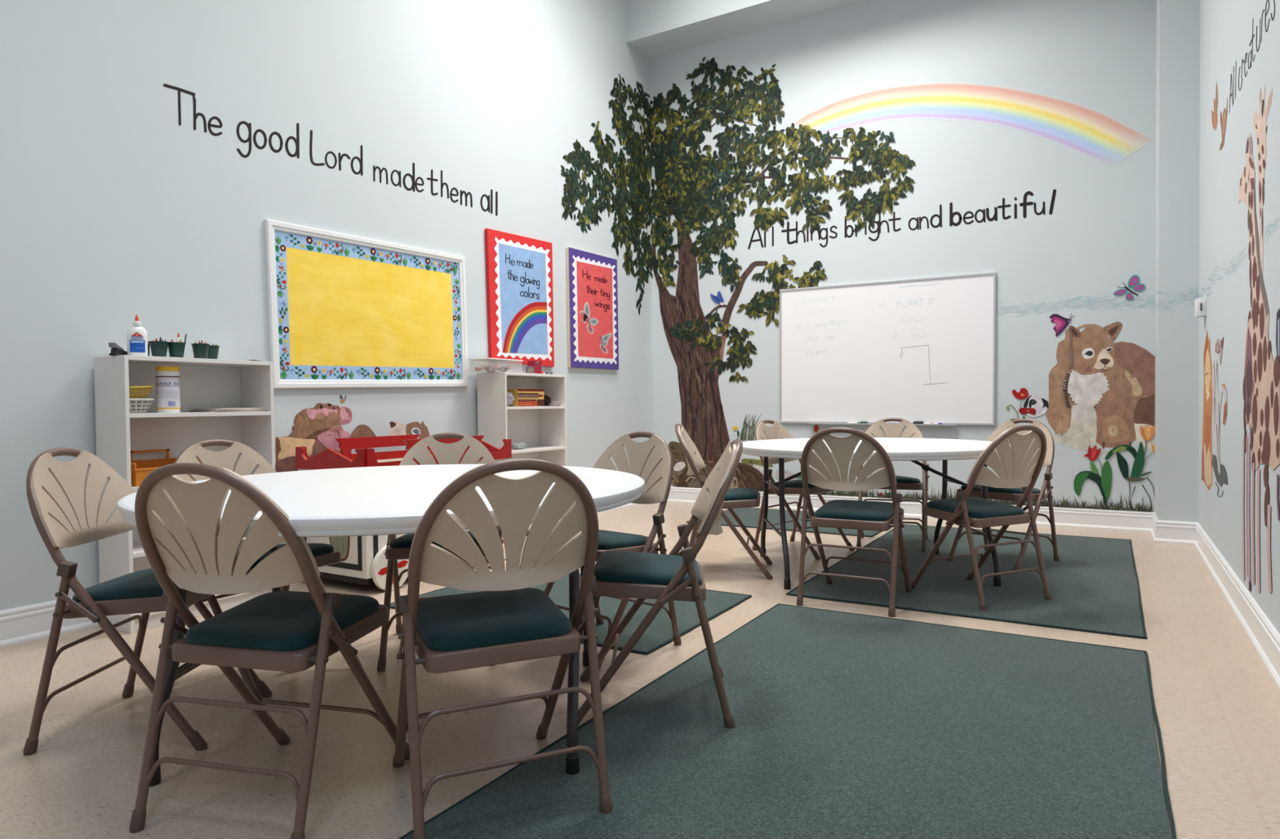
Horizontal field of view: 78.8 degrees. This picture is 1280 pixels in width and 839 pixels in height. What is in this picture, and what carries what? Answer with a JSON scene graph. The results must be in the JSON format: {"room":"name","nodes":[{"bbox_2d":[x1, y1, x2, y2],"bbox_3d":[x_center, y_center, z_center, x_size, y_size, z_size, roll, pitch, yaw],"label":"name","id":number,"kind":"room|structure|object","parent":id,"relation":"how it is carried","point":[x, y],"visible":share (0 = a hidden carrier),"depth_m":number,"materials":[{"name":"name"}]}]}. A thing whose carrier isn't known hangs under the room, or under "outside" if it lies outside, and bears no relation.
{"room":"classroom","nodes":[
{"label":"classroom","id":0,"kind":"room"},
{"bbox_2d":[0,0,653,610],"bbox_3d":[-2.071,-1.732,4.381,0.150,5.300,8.550,0,1,31],"label":"wall","id":1,"kind":"structure","parent":0,"point":[113,211],"depth_m":4.23,"materials":[{"name":"paint"}]},
{"bbox_2d":[0,502,641,648],"bbox_3d":[-2.008,0.844,4.323,0.024,0.149,8.400,0,1,31],"label":"baseboard","id":2,"kind":"structure","parent":1,"relation":"attached to","point":[25,624],"depth_m":3.33,"materials":[{"name":"paint"}]},
{"bbox_2d":[275,403,376,472],"bbox_3d":[-1.840,0.126,4.617,0.004,0.449,0.707,0,1,31],"label":"painted ape","id":3,"kind":"object","parent":1,"relation":"attached to","point":[316,428],"visible":0.82,"depth_m":4.54,"materials":[{"name":"paint"}]},
{"bbox_2d":[163,83,497,215],"bbox_3d":[-1.702,-1.566,4.847,0.001,0.296,2.431,0,1,31],"label":"lettering","id":4,"kind":"object","parent":1,"relation":"attached to","point":[296,140],"depth_m":4.51,"materials":[{"name":"paint"}]},
{"bbox_2d":[339,394,346,404],"bbox_3d":[-1.792,-0.123,4.700,0.001,0.055,0.050,0,1,31],"label":"bee","id":5,"kind":"object","parent":1,"relation":"attached to","point":[342,401],"visible":1,"depth_m":4.70,"materials":[{"name":"paint"}]},
{"bbox_2d":[264,218,468,388],"bbox_3d":[-1.641,-0.665,4.926,0.024,0.927,1.529,0,3,31],"label":"bulletin board","id":6,"kind":"object","parent":1,"relation":"attached to","point":[344,310],"visible":1,"depth_m":4.79,"materials":[{"name":"paper"}]},
{"bbox_2d":[387,420,429,439],"bbox_3d":[-1.526,0.091,5.144,0.001,0.166,0.365,0,1,31],"label":"painted cub","id":7,"kind":"object","parent":1,"relation":"attached to","point":[397,428],"visible":0.68,"depth_m":5.15,"materials":[{"name":"paint"}]},
{"bbox_2d":[484,228,554,367],"bbox_3d":[-0.929,-0.936,6.102,0.032,1.022,0.793,0,1,31],"label":"poster","id":8,"kind":"object","parent":1,"relation":"attached to","point":[519,268],"visible":1,"depth_m":6.06,"materials":[{"name":"paper"}]},
{"bbox_2d":[565,247,618,369],"bbox_3d":[-0.413,-0.969,6.959,0.032,1.032,0.776,0,1,31],"label":"poster","id":9,"kind":"object","parent":1,"relation":"attached to","point":[592,295],"visible":1,"depth_m":6.91,"materials":[{"name":"paper"}]},
{"bbox_2d":[0,502,1279,838],"bbox_3d":[-0.099,0.981,3.178,4.776,0.120,8.700,0,1,31],"label":"floor","id":10,"kind":"structure","parent":0,"point":[1217,704],"depth_m":2.45,"materials":[{"name":"tile"}]},
{"bbox_2d":[22,447,271,755],"bbox_3d":[-1.539,0.519,2.441,0.561,0.868,0.485,-1,1,-1],"label":"folding chair","id":11,"kind":"object","parent":10,"relation":"on","point":[64,498],"visible":0.84,"depth_m":2.30,"materials":[{"name":"beige plastic"}]},
{"bbox_2d":[71,564,235,602],"bbox_3d":[-1.508,0.500,2.441,0.342,0.062,0.373,-1,1,-1],"label":"seat cushion","id":12,"kind":"object","parent":11,"relation":"on","point":[140,586],"depth_m":2.28,"materials":[{"name":"teal fabric"}]},
{"bbox_2d":[93,355,275,634],"bbox_3d":[-2.168,0.321,3.766,0.266,1.220,0.704,0,1,31],"label":"bookcase","id":13,"kind":"object","parent":10,"relation":"on","point":[204,383],"visible":0.47,"depth_m":3.74,"materials":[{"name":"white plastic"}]},
{"bbox_2d":[108,342,127,355],"bbox_3d":[-2.314,-0.310,3.470,0.032,0.056,0.121,-1,1,1],"label":"stapler","id":14,"kind":"object","parent":13,"relation":"on","point":[116,350],"visible":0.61,"depth_m":3.42,"materials":[{"name":"black plastic"}]},
{"bbox_2d":[126,315,147,355],"bbox_3d":[-2.261,-0.377,3.502,0.078,0.188,0.052,-1,1,-32],"label":"glue bottle","id":15,"kind":"object","parent":13,"relation":"on","point":[137,336],"visible":0.88,"depth_m":3.49,"materials":[{"name":"white plastic"}]},
{"bbox_2d":[128,398,154,412],"bbox_3d":[-2.284,-0.063,3.526,0.114,0.062,0.150,0,1,31],"label":"plastic basket","id":16,"kind":"object","parent":13,"relation":"on","point":[135,400],"visible":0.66,"depth_m":3.50,"materials":[{"name":"plastic"}]},
{"bbox_2d":[128,386,154,398],"bbox_3d":[-2.285,-0.125,3.524,0.117,0.058,0.154,0,1,28],"label":"plastic basket","id":17,"kind":"object","parent":16,"relation":"on","point":[135,388],"visible":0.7,"depth_m":3.50,"materials":[{"name":"plastic"}]},
{"bbox_2d":[148,341,168,356],"bbox_3d":[-2.214,-0.322,3.584,0.080,0.073,0.080,0,1,31],"label":"pencil cup","id":18,"kind":"object","parent":13,"relation":"on","point":[158,348],"visible":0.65,"depth_m":3.56,"materials":[{"name":"green plastic"}]},
{"bbox_2d":[130,448,201,487],"bbox_3d":[-2.244,0.220,3.632,0.226,0.150,0.316,0,1,31],"label":"storage bin","id":19,"kind":"object","parent":13,"relation":"on","point":[140,469],"visible":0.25,"depth_m":3.65,"materials":[{"name":"orange plastic"}]},
{"bbox_2d":[155,366,180,413],"bbox_3d":[-2.202,-0.139,3.633,0.097,0.215,0.097,-1,1,-30],"label":"wipes canister","id":20,"kind":"object","parent":13,"relation":"on","point":[167,378],"visible":1,"depth_m":3.60,"materials":[{"name":"white plastic"}]},
{"bbox_2d":[168,342,186,357],"bbox_3d":[-2.174,-0.324,3.651,0.080,0.073,0.080,0,1,31],"label":"pencil cup","id":21,"kind":"object","parent":13,"relation":"on","point":[175,349],"visible":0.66,"depth_m":3.62,"materials":[{"name":"green plastic"}]},
{"bbox_2d":[191,343,209,358],"bbox_3d":[-2.109,-0.326,3.738,0.080,0.073,0.080,0,1,31],"label":"pencil cup","id":22,"kind":"object","parent":13,"relation":"on","point":[199,350],"visible":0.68,"depth_m":3.71,"materials":[{"name":"green plastic"}]},
{"bbox_2d":[207,345,219,359],"bbox_3d":[-2.126,-0.328,3.857,0.080,0.073,0.080,0,1,31],"label":"pencil cup","id":23,"kind":"object","parent":13,"relation":"on","point":[213,350],"visible":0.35,"depth_m":3.83,"materials":[{"name":"green plastic"}]},
{"bbox_2d":[189,410,268,412],"bbox_3d":[-2.064,-0.042,3.932,0.200,0.006,0.310,0,1,34],"label":"folder","id":24,"kind":"object","parent":13,"relation":"on","point":[197,411],"visible":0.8,"depth_m":3.82,"materials":[{"name":"paper"}]},
{"bbox_2d":[192,408,267,410],"bbox_3d":[-2.056,-0.049,3.944,0.200,0.006,0.308,0,1,31],"label":"folder","id":25,"kind":"object","parent":24,"relation":"on","point":[228,409],"visible":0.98,"depth_m":3.86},
{"bbox_2d":[195,407,276,409],"bbox_3d":[-2.049,-0.056,3.957,0.200,0.006,0.306,0,1,28],"label":"folder","id":26,"kind":"object","parent":25,"relation":"on","point":[265,407],"visible":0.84,"depth_m":3.84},
{"bbox_2d":[173,439,362,705],"bbox_3d":[-1.391,0.509,2.859,0.561,0.868,0.485,0,1,29],"label":"folding chair","id":27,"kind":"object","parent":10,"relation":"on","point":[324,554],"visible":0.18,"depth_m":2.92,"materials":[{"name":"beige plastic"}]},
{"bbox_2d":[235,542,333,568],"bbox_3d":[-1.365,0.490,2.844,0.342,0.062,0.373,0,1,29],"label":"seat cushion","id":28,"kind":"object","parent":27,"relation":"on","point":[323,553],"depth_m":2.85,"materials":[{"name":"teal fabric"}]},
{"bbox_2d":[128,462,409,838],"bbox_3d":[-0.916,0.522,1.965,0.485,0.868,0.561,0,1,15],"label":"folding chair","id":29,"kind":"object","parent":10,"relation":"on","point":[177,519],"visible":0.99,"depth_m":1.79,"materials":[{"name":"beige plastic"}]},
{"bbox_2d":[184,591,379,651],"bbox_3d":[-0.909,0.502,1.994,0.373,0.062,0.342,0,1,15],"label":"seat cushion","id":30,"kind":"object","parent":29,"relation":"on","point":[279,620],"depth_m":1.92,"materials":[{"name":"teal fabric"}]},
{"bbox_2d":[116,464,644,786],"bbox_3d":[-0.742,0.571,2.483,1.524,0.742,1.524,-1,1,-1],"label":"round table","id":31,"kind":"object","parent":10,"relation":"on","point":[379,500],"visible":0.48,"depth_m":2.14,"materials":[{"name":"white plastic"}]},
{"bbox_2d":[295,434,511,591],"bbox_3d":[-1.367,0.505,4.683,0.624,0.800,1.172,0,1,31],"label":"wagon","id":32,"kind":"object","parent":10,"relation":"on","point":[363,562],"visible":0.29,"depth_m":4.19,"materials":[{"name":"red paint"}]},
{"bbox_2d":[377,432,502,671],"bbox_3d":[-0.803,0.497,3.184,0.485,0.868,0.561,-1,1,-8],"label":"folding chair","id":33,"kind":"object","parent":10,"relation":"on","point":[398,548],"visible":0.4,"depth_m":3.36,"materials":[{"name":"beige plastic"}]},
{"bbox_2d":[389,531,479,547],"bbox_3d":[-0.799,0.478,3.153,0.373,0.062,0.342,-1,1,-8],"label":"seat cushion","id":34,"kind":"object","parent":33,"relation":"on","point":[406,540],"depth_m":2.99,"materials":[{"name":"teal fabric"}]},
{"bbox_2d":[476,372,566,538],"bbox_3d":[-0.878,0.265,5.910,0.266,1.220,0.722,0,1,31],"label":"bookcase","id":35,"kind":"object","parent":10,"relation":"on","point":[543,428],"visible":0.47,"depth_m":6.04,"materials":[{"name":"white wood"}]},
{"bbox_2d":[468,357,523,362],"bbox_3d":[-1.038,-0.387,5.644,0.192,0.097,0.372,0,1,31],"label":"tray","id":36,"kind":"object","parent":35,"relation":"on","point":[488,359],"visible":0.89,"depth_m":5.59,"materials":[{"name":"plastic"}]},
{"bbox_2d":[484,366,493,370],"bbox_3d":[-1.062,-0.359,5.491,0.066,0.034,0.044,0,1,6],"label":"scrap","id":37,"kind":"object","parent":36,"relation":"in","point":[488,368],"visible":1,"depth_m":5.48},
{"bbox_2d":[492,364,500,368],"bbox_3d":[-1.025,-0.374,5.548,0.061,0.029,0.041,0,1,15],"label":"scrap","id":38,"kind":"object","parent":36,"relation":"in","point":[495,366],"visible":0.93,"depth_m":5.54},
{"bbox_2d":[497,366,507,372],"bbox_3d":[-0.991,-0.362,5.608,0.077,0.041,0.053,0,1,23],"label":"scrap","id":39,"kind":"object","parent":36,"relation":"in","point":[502,369],"visible":0.94,"depth_m":5.59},
{"bbox_2d":[506,391,514,406],"bbox_3d":[-0.958,-0.151,5.650,0.097,0.115,0.092,0,1,31],"label":"plastic bag","id":40,"kind":"object","parent":35,"relation":"on","point":[510,397],"visible":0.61,"depth_m":5.62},
{"bbox_2d":[511,441,527,449],"bbox_3d":[-0.905,0.192,5.835,0.143,0.060,0.189,0,1,31],"label":"plastic wrapper","id":41,"kind":"object","parent":35,"relation":"on","point":[517,445],"visible":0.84,"depth_m":5.78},
{"bbox_2d":[506,389,544,406],"bbox_3d":[-0.885,-0.163,5.870,0.171,0.128,0.302,0,1,32],"label":"carton","id":42,"kind":"object","parent":35,"relation":"on","point":[522,397],"visible":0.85,"depth_m":5.79,"materials":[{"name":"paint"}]},
{"bbox_2d":[525,366,533,373],"bbox_3d":[-0.832,-0.373,5.880,0.016,0.056,0.092,0,1,24],"label":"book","id":43,"kind":"object","parent":35,"relation":"on","point":[528,369],"visible":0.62,"depth_m":5.86,"materials":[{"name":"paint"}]},
{"bbox_2d":[527,360,541,373],"bbox_3d":[-0.818,-0.402,6.048,0.061,0.106,0.100,0,1,28],"label":"box","id":44,"kind":"object","parent":35,"relation":"on","point":[536,364],"visible":0.74,"depth_m":6.02,"materials":[{"name":"paint"}]},
{"bbox_2d":[543,395,551,405],"bbox_3d":[-0.761,-0.152,6.086,0.168,0.095,0.055,0,1,31],"label":"plastic bag","id":45,"kind":"object","parent":35,"relation":"on","point":[547,399],"visible":0.41,"depth_m":6.05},
{"bbox_2d":[390,567,751,654],"bbox_3d":[-0.347,0.904,3.881,1.510,0.010,1.051,0,1,31],"label":"rug","id":46,"kind":"object","parent":10,"relation":"on","point":[659,633],"visible":0.28,"depth_m":3.65,"materials":[{"name":"green carpet"}]},
{"bbox_2d":[543,431,681,671],"bbox_3d":[-0.155,0.490,3.147,0.485,0.868,0.561,0,1,40],"label":"folding chair","id":47,"kind":"object","parent":10,"relation":"on","point":[655,466],"visible":0.62,"depth_m":3.19,"materials":[{"name":"beige plastic"}]},
{"bbox_2d":[548,529,648,549],"bbox_3d":[-0.175,0.472,3.123,0.373,0.062,0.342,0,1,40],"label":"seat cushion","id":48,"kind":"object","parent":47,"relation":"on","point":[607,540],"depth_m":3.01,"materials":[{"name":"teal fabric"}]},
{"bbox_2d":[675,423,773,579],"bbox_3d":[0.491,0.456,4.573,0.561,0.868,0.485,0,1,9],"label":"folding chair","id":49,"kind":"object","parent":10,"relation":"on","point":[742,497],"visible":0.81,"depth_m":4.39,"materials":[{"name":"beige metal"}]},
{"bbox_2d":[724,487,758,501],"bbox_3d":[0.521,0.436,4.568,0.342,0.062,0.373,0,1,9],"label":"seat cushion","id":50,"kind":"object","parent":49,"relation":"on","point":[742,494],"depth_m":4.40,"materials":[{"name":"teal fabric"}]},
{"bbox_2d":[398,603,1176,838],"bbox_3d":[0.683,0.924,2.343,1.506,0.010,2.450,0,1,31],"label":"rug","id":51,"kind":"object","parent":10,"relation":"on","point":[849,726],"visible":1,"depth_m":2.18,"materials":[{"name":"green carpet"}]},
{"bbox_2d":[392,458,612,838],"bbox_3d":[-0.372,0.516,1.966,0.485,0.868,0.561,-1,1,-24],"label":"folding chair","id":52,"kind":"object","parent":51,"relation":"on","point":[510,621],"visible":1,"depth_m":1.79,"materials":[{"name":"beige plastic"}]},
{"bbox_2d":[416,587,571,651],"bbox_3d":[-0.385,0.497,1.994,0.373,0.062,0.342,-1,1,-24],"label":"seat cushion","id":53,"kind":"object","parent":52,"relation":"on","point":[511,620],"depth_m":1.90,"materials":[{"name":"teal fabric"}]},
{"bbox_2d":[577,439,742,728],"bbox_3d":[0.057,0.500,2.560,0.561,0.868,0.485,-1,1,1],"label":"folding chair","id":54,"kind":"object","parent":51,"relation":"on","point":[676,575],"visible":0.98,"depth_m":2.38,"materials":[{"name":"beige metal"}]},
{"bbox_2d":[593,551,702,586],"bbox_3d":[0.026,0.481,2.561,0.342,0.062,0.373,-1,1,1],"label":"seat cushion","id":55,"kind":"object","parent":54,"relation":"on","point":[611,568],"depth_m":2.43,"materials":[{"name":"teal fabric"}]},
{"bbox_2d":[686,507,902,537],"bbox_3d":[1.298,0.836,6.472,1.525,0.010,1.043,0,1,31],"label":"rug","id":56,"kind":"object","parent":10,"relation":"on","point":[748,517],"visible":0.32,"depth_m":6.40,"materials":[{"name":"green carpet"}]},
{"bbox_2d":[752,419,853,559],"bbox_3d":[1.068,0.437,5.193,0.485,0.868,0.561,-2,2,-44],"label":"folding chair","id":57,"kind":"object","parent":10,"relation":"on","point":[762,432],"visible":0.53,"depth_m":5.19,"materials":[{"name":"beige plastic"}]},
{"bbox_2d":[775,479,815,487],"bbox_3d":[1.089,0.418,5.171,0.373,0.062,0.342,-2,2,-44],"label":"seat cushion","id":58,"kind":"object","parent":57,"relation":"on","point":[793,483],"depth_m":5.03,"materials":[{"name":"teal fabric"}]},
{"bbox_2d":[786,524,1146,639],"bbox_3d":[2.071,0.863,4.679,1.551,0.010,2.583,0,1,31],"label":"rug","id":59,"kind":"object","parent":10,"relation":"on","point":[1092,585],"visible":0.81,"depth_m":4.13,"materials":[{"name":"green carpet"}]},
{"bbox_2d":[796,427,911,617],"bbox_3d":[1.064,0.464,3.847,0.485,0.868,0.561,0,1,29],"label":"folding chair","id":60,"kind":"object","parent":59,"relation":"on","point":[877,516],"visible":1,"depth_m":3.68,"materials":[{"name":"beige plastic"}]},
{"bbox_2d":[814,499,900,521],"bbox_3d":[1.079,0.444,3.873,0.373,0.062,0.342,0,1,29],"label":"seat cushion","id":61,"kind":"object","parent":60,"relation":"on","point":[837,510],"depth_m":3.78,"materials":[{"name":"teal fabric"}]},
{"bbox_2d":[742,437,1011,590],"bbox_3d":[1.328,0.509,4.525,1.524,0.742,1.524,-1,1,1],"label":"round table","id":62,"kind":"object","parent":59,"relation":"on","point":[898,449],"visible":0.69,"depth_m":4.22,"materials":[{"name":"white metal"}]},
{"bbox_2d":[856,417,928,552],"bbox_3d":[1.729,0.427,5.346,0.485,0.868,0.561,0,1,20],"label":"folding chair","id":63,"kind":"object","parent":59,"relation":"on","point":[890,430],"visible":0.52,"depth_m":5.46,"materials":[{"name":"beige plastic"}]},
{"bbox_2d":[862,475,920,483],"bbox_3d":[1.719,0.409,5.316,0.373,0.062,0.342,0,1,20],"label":"seat cushion","id":64,"kind":"object","parent":63,"relation":"on","point":[900,479],"depth_m":5.13,"materials":[{"name":"teal fabric"}]},
{"bbox_2d":[910,425,1052,610],"bbox_3d":[1.706,0.456,3.904,0.485,0.868,0.561,-1,1,-24],"label":"folding chair","id":65,"kind":"object","parent":59,"relation":"on","point":[1023,467],"visible":1,"depth_m":3.74,"materials":[{"name":"beige plastic"}]},
{"bbox_2d":[926,497,1024,518],"bbox_3d":[1.693,0.437,3.932,0.373,0.062,0.342,-1,1,-24],"label":"seat cushion","id":66,"kind":"object","parent":65,"relation":"on","point":[977,508],"depth_m":3.86,"materials":[{"name":"teal fabric"}]},
{"bbox_2d":[946,418,1059,570],"bbox_3d":[2.213,0.434,4.739,0.561,0.868,0.485,-1,1,-38],"label":"folding chair","id":67,"kind":"object","parent":59,"relation":"on","point":[1001,494],"visible":0.45,"depth_m":4.66,"materials":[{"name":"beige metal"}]},
{"bbox_2d":[960,484,1039,493],"bbox_3d":[2.189,0.416,4.720,0.342,0.062,0.373,-1,1,-38],"label":"seat cushion","id":68,"kind":"object","parent":67,"relation":"on","point":[990,490],"depth_m":4.58,"materials":[{"name":"teal fabric"}]},
{"bbox_2d":[626,0,867,59],"bbox_3d":[1.802,-4.040,6.543,4.252,0.854,0.451,0,1,31],"label":"ceiling","id":69,"kind":"structure","parent":0,"point":[655,28],"depth_m":7.17,"materials":[{"name":"paint"}]},
{"bbox_2d":[649,0,1155,511],"bbox_3d":[2.076,-1.824,6.786,4.476,5.300,0.150,0,1,31],"label":"wall","id":70,"kind":"structure","parent":0,"point":[1099,233],"depth_m":6.33,"materials":[{"name":"paint"}]},
{"bbox_2d":[710,291,724,305],"bbox_3d":[0.745,-1.166,7.505,0.149,0.138,0.001,0,1,31],"label":"painted bluebird","id":71,"kind":"object","parent":70,"relation":"attached to","point":[718,299],"visible":1,"depth_m":7.50,"materials":[{"name":"paint"}]},
{"bbox_2d":[668,441,799,490],"bbox_3d":[0.873,0.457,7.478,1.371,0.476,0.003,0,1,31],"label":"rocks","id":72,"kind":"object","parent":70,"relation":"attached to","point":[680,478],"visible":0.6,"depth_m":7.59,"materials":[{"name":"paint"}]},
{"bbox_2d":[560,56,915,491],"bbox_3d":[0.818,-1.360,6.622,2.645,4.205,1.572,0,1,31],"label":"tree","id":73,"kind":"object","parent":70,"relation":"attached to","point":[686,183],"visible":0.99,"depth_m":7.45,"materials":[{"name":"green plant"}]},
{"bbox_2d":[732,413,761,439],"bbox_3d":[1.015,0.067,7.382,0.304,0.261,0.001,0,1,31],"label":"reeds","id":74,"kind":"object","parent":70,"relation":"attached to","point":[744,435],"visible":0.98,"depth_m":7.39,"materials":[{"name":"paint"}]},
{"bbox_2d":[795,424,891,496],"bbox_3d":[1.796,0.361,6.919,0.947,0.629,0.001,0,1,31],"label":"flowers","id":75,"kind":"object","parent":70,"relation":"attached to","point":[815,427],"visible":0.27,"depth_m":7.03,"materials":[{"name":"paint"}]},
{"bbox_2d":[779,271,995,426],"bbox_3d":[2.064,-0.572,6.702,1.820,1.234,0.061,1,2,31],"label":"whiteboard","id":76,"kind":"object","parent":70,"relation":"attached to","point":[924,348],"visible":1,"depth_m":6.67,"materials":[{"name":"plastic"}]},
{"bbox_2d":[808,422,956,426],"bbox_3d":[2.066,0.039,6.717,1.240,0.012,0.061,1,2,31],"label":"tray","id":77,"kind":"object","parent":76,"relation":"on","point":[943,424],"depth_m":6.68,"materials":[{"name":"metal"}]},
{"bbox_2d":[747,189,1056,248],"bbox_3d":[2.116,-1.677,6.677,2.567,0.274,0.001,0,1,31],"label":"lettering","id":78,"kind":"object","parent":70,"relation":"attached to","point":[1024,203],"depth_m":6.51,"materials":[{"name":"paint"}]},
{"bbox_2d":[666,486,1153,532],"bbox_3d":[1.962,0.753,6.821,4.252,0.149,0.024,0,1,31],"label":"baseboard","id":79,"kind":"structure","parent":70,"relation":"attached to","point":[1091,518],"depth_m":6.04,"materials":[{"name":"paint"}]},
{"bbox_2d":[756,481,1152,511],"bbox_3d":[2.434,0.605,6.535,3.128,0.147,0.004,0,1,31],"label":"grass","id":80,"kind":"structure","parent":70,"relation":"attached to","point":[1119,507],"depth_m":6.09,"materials":[{"name":"paint"}]},
{"bbox_2d":[790,82,1155,167],"bbox_3d":[2.565,-2.366,6.390,2.788,0.952,0.001,0,1,31],"label":"rainbow","id":81,"kind":"object","parent":70,"relation":"attached to","point":[1094,134],"visible":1,"depth_m":6.22,"materials":[{"name":"paint"}]},
{"bbox_2d":[1006,387,1035,420],"bbox_3d":[3.018,-0.108,6.169,0.213,0.285,0.001,0,1,31],"label":"poppy","id":82,"kind":"object","parent":70,"relation":"attached to","point":[1023,393],"visible":0.95,"depth_m":6.16,"materials":[{"name":"paint"}]},
{"bbox_2d":[1022,395,1048,417],"bbox_3d":[3.108,-0.106,6.118,0.178,0.178,0.001,0,1,31],"label":"painted skunk","id":83,"kind":"object","parent":70,"relation":"attached to","point":[1037,402],"visible":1,"depth_m":6.11,"materials":[{"name":"paint"}]},
{"bbox_2d":[1049,314,1075,336],"bbox_3d":[3.258,-0.730,6.010,0.174,0.178,0.001,0,1,31],"label":"butterfly","id":84,"kind":"object","parent":70,"relation":"attached to","point":[1062,322],"visible":1,"depth_m":6.02,"materials":[{"name":"paint"}]},
{"bbox_2d":[995,294,1155,316],"bbox_3d":[3.314,-0.868,5.978,1.179,0.160,0.001,0,1,31],"label":"painted horizon","id":85,"kind":"structure","parent":70,"relation":"attached to","point":[1043,307],"depth_m":5.95,"materials":[{"name":"paint"}]},
{"bbox_2d":[1045,321,1155,453],"bbox_3d":[3.488,-0.236,5.887,0.747,0.990,0.004,0,1,31],"label":"bear","id":86,"kind":"object","parent":70,"relation":"attached to","point":[1102,390],"visible":0.98,"depth_m":5.89},
{"bbox_2d":[1074,425,1155,505],"bbox_3d":[3.570,0.346,5.847,0.545,0.614,0.001,0,1,31],"label":"tulips","id":87,"kind":"object","parent":70,"relation":"attached to","point":[1104,482],"visible":0.98,"depth_m":5.84,"materials":[{"name":"paint"}]},
{"bbox_2d":[1113,275,1145,300],"bbox_3d":[3.630,-0.978,5.779,0.200,0.186,0.001,0,1,31],"label":"butterfly","id":88,"kind":"object","parent":70,"relation":"attached to","point":[1133,282],"visible":1,"depth_m":5.77,"materials":[{"name":"paint"}]},
{"bbox_2d":[1151,511,1157,542],"bbox_3d":[3.657,0.761,5.536,0.024,0.149,0.479,0,1,31],"label":"baseboard","id":89,"kind":"structure","parent":70,"relation":"attached to","point":[1154,517],"depth_m":5.52,"materials":[{"name":"paint"}]},
{"bbox_2d":[1154,0,1199,522],"bbox_3d":[3.742,-1.814,5.431,0.224,5.300,0.455,0,1,31],"label":"wall pier","id":90,"kind":"object","parent":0,"point":[1177,21],"visible":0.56,"depth_m":5.25,"materials":[{"name":"paint"}]},
{"bbox_2d":[1154,520,1196,545],"bbox_3d":[3.635,0.766,5.283,0.248,0.149,0.024,0,1,31],"label":"baseboard","id":91,"kind":"object","parent":90,"relation":"attached to","point":[1166,531],"visible":0.98,"depth_m":5.28,"materials":[{"name":"paint"}]},
{"bbox_2d":[1154,287,1199,314],"bbox_3d":[3.633,-0.800,5.257,0.274,0.174,0.001,0,1,31],"label":"painted horizon","id":92,"kind":"structure","parent":90,"relation":"attached to","point":[1167,306],"depth_m":5.26,"materials":[{"name":"paint"}]},
{"bbox_2d":[1198,0,1279,634],"bbox_3d":[1.894,-1.727,1.996,0.150,5.300,8.550,0,1,31],"label":"wall","id":93,"kind":"structure","parent":0,"point":[1225,25],"depth_m":3.72,"materials":[{"name":"paint"}]},
{"bbox_2d":[1194,297,1206,317],"bbox_3d":[3.500,-0.698,4.863,0.050,0.110,0.128,0,1,31],"label":"switch box","id":94,"kind":"object","parent":93,"relation":"attached to","point":[1200,304],"visible":1,"depth_m":4.82,"materials":[{"name":"white plastic"}]},
{"bbox_2d":[1201,330,1212,489],"bbox_3d":[3.467,-0.066,4.761,0.001,0.977,0.609,0,1,31],"label":"lion","id":95,"kind":"object","parent":93,"relation":"attached to","point":[1206,452],"visible":1,"depth_m":4.72},
{"bbox_2d":[1211,83,1217,129],"bbox_3d":[3.273,-1.769,4.436,0.001,0.276,0.319,0,1,31],"label":"painted bird","id":96,"kind":"object","parent":93,"relation":"attached to","point":[1214,114],"visible":1,"depth_m":4.40},
{"bbox_2d":[1211,337,1227,496],"bbox_3d":[3.137,-0.013,4.215,0.001,0.865,0.716,0,1,31],"label":"zebra","id":97,"kind":"object","parent":93,"relation":"attached to","point":[1220,474],"visible":1,"depth_m":4.26,"materials":[{"name":"paint"}]},
{"bbox_2d":[1199,248,1247,297],"bbox_3d":[3.201,-0.786,4.317,0.001,0.165,2.205,0,1,31],"label":"painted horizon","id":98,"kind":"structure","parent":93,"relation":"attached to","point":[1237,260],"depth_m":4.03,"materials":[{"name":"paint"}]},
{"bbox_2d":[1219,97,1227,150],"bbox_3d":[3.066,-1.555,4.091,0.001,0.229,0.345,0,1,31],"label":"painted bird","id":99,"kind":"object","parent":93,"relation":"attached to","point":[1223,122],"visible":1,"depth_m":4.10},
{"bbox_2d":[1194,522,1279,690],"bbox_3d":[1.690,0.855,1.833,0.024,0.149,7.945,0,1,31],"label":"baseboard","id":100,"kind":"structure","parent":93,"relation":"attached to","point":[1264,637],"depth_m":3.33,"materials":[{"name":"paint"}]},
{"bbox_2d":[1229,0,1275,107],"bbox_3d":[2.626,-1.589,3.361,0.001,0.220,1.260,0,1,31],"label":"lettering","id":101,"kind":"object","parent":93,"relation":"attached to","point":[1267,0],"depth_m":3.30,"materials":[{"name":"paint"}]},
{"bbox_2d":[1238,133,1279,592],"bbox_3d":[2.506,-0.242,3.167,0.001,1.955,1.070,0,1,31],"label":"giraffe","id":102,"kind":"object","parent":93,"relation":"attached to","point":[1261,380],"visible":1,"depth_m":3.15,"materials":[{"name":"paint"}]},
{"bbox_2d":[1253,86,1272,276],"bbox_3d":[2.444,-0.934,3.059,0.001,0.767,0.444,0,1,31],"label":"giraffe","id":103,"kind":"object","parent":93,"relation":"attached to","point":[1260,120],"visible":1,"depth_m":3.07,"materials":[{"name":"paint"}]},
{"bbox_2d":[1262,216,1279,242],"bbox_3d":[2.355,-0.709,2.911,0.001,0.072,0.412,0,1,31],"label":"painted horizon","id":104,"kind":"structure","parent":93,"relation":"attached to","point":[1266,233],"depth_m":2.91,"materials":[{"name":"paint"}]},
{"bbox_2d":[1275,308,1279,358],"bbox_3d":[2.265,-0.289,2.766,0.001,0.210,0.069,0,1,31],"label":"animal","id":105,"kind":"object","parent":93,"relation":"attached to","point":[1277,312],"visible":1,"depth_m":2.76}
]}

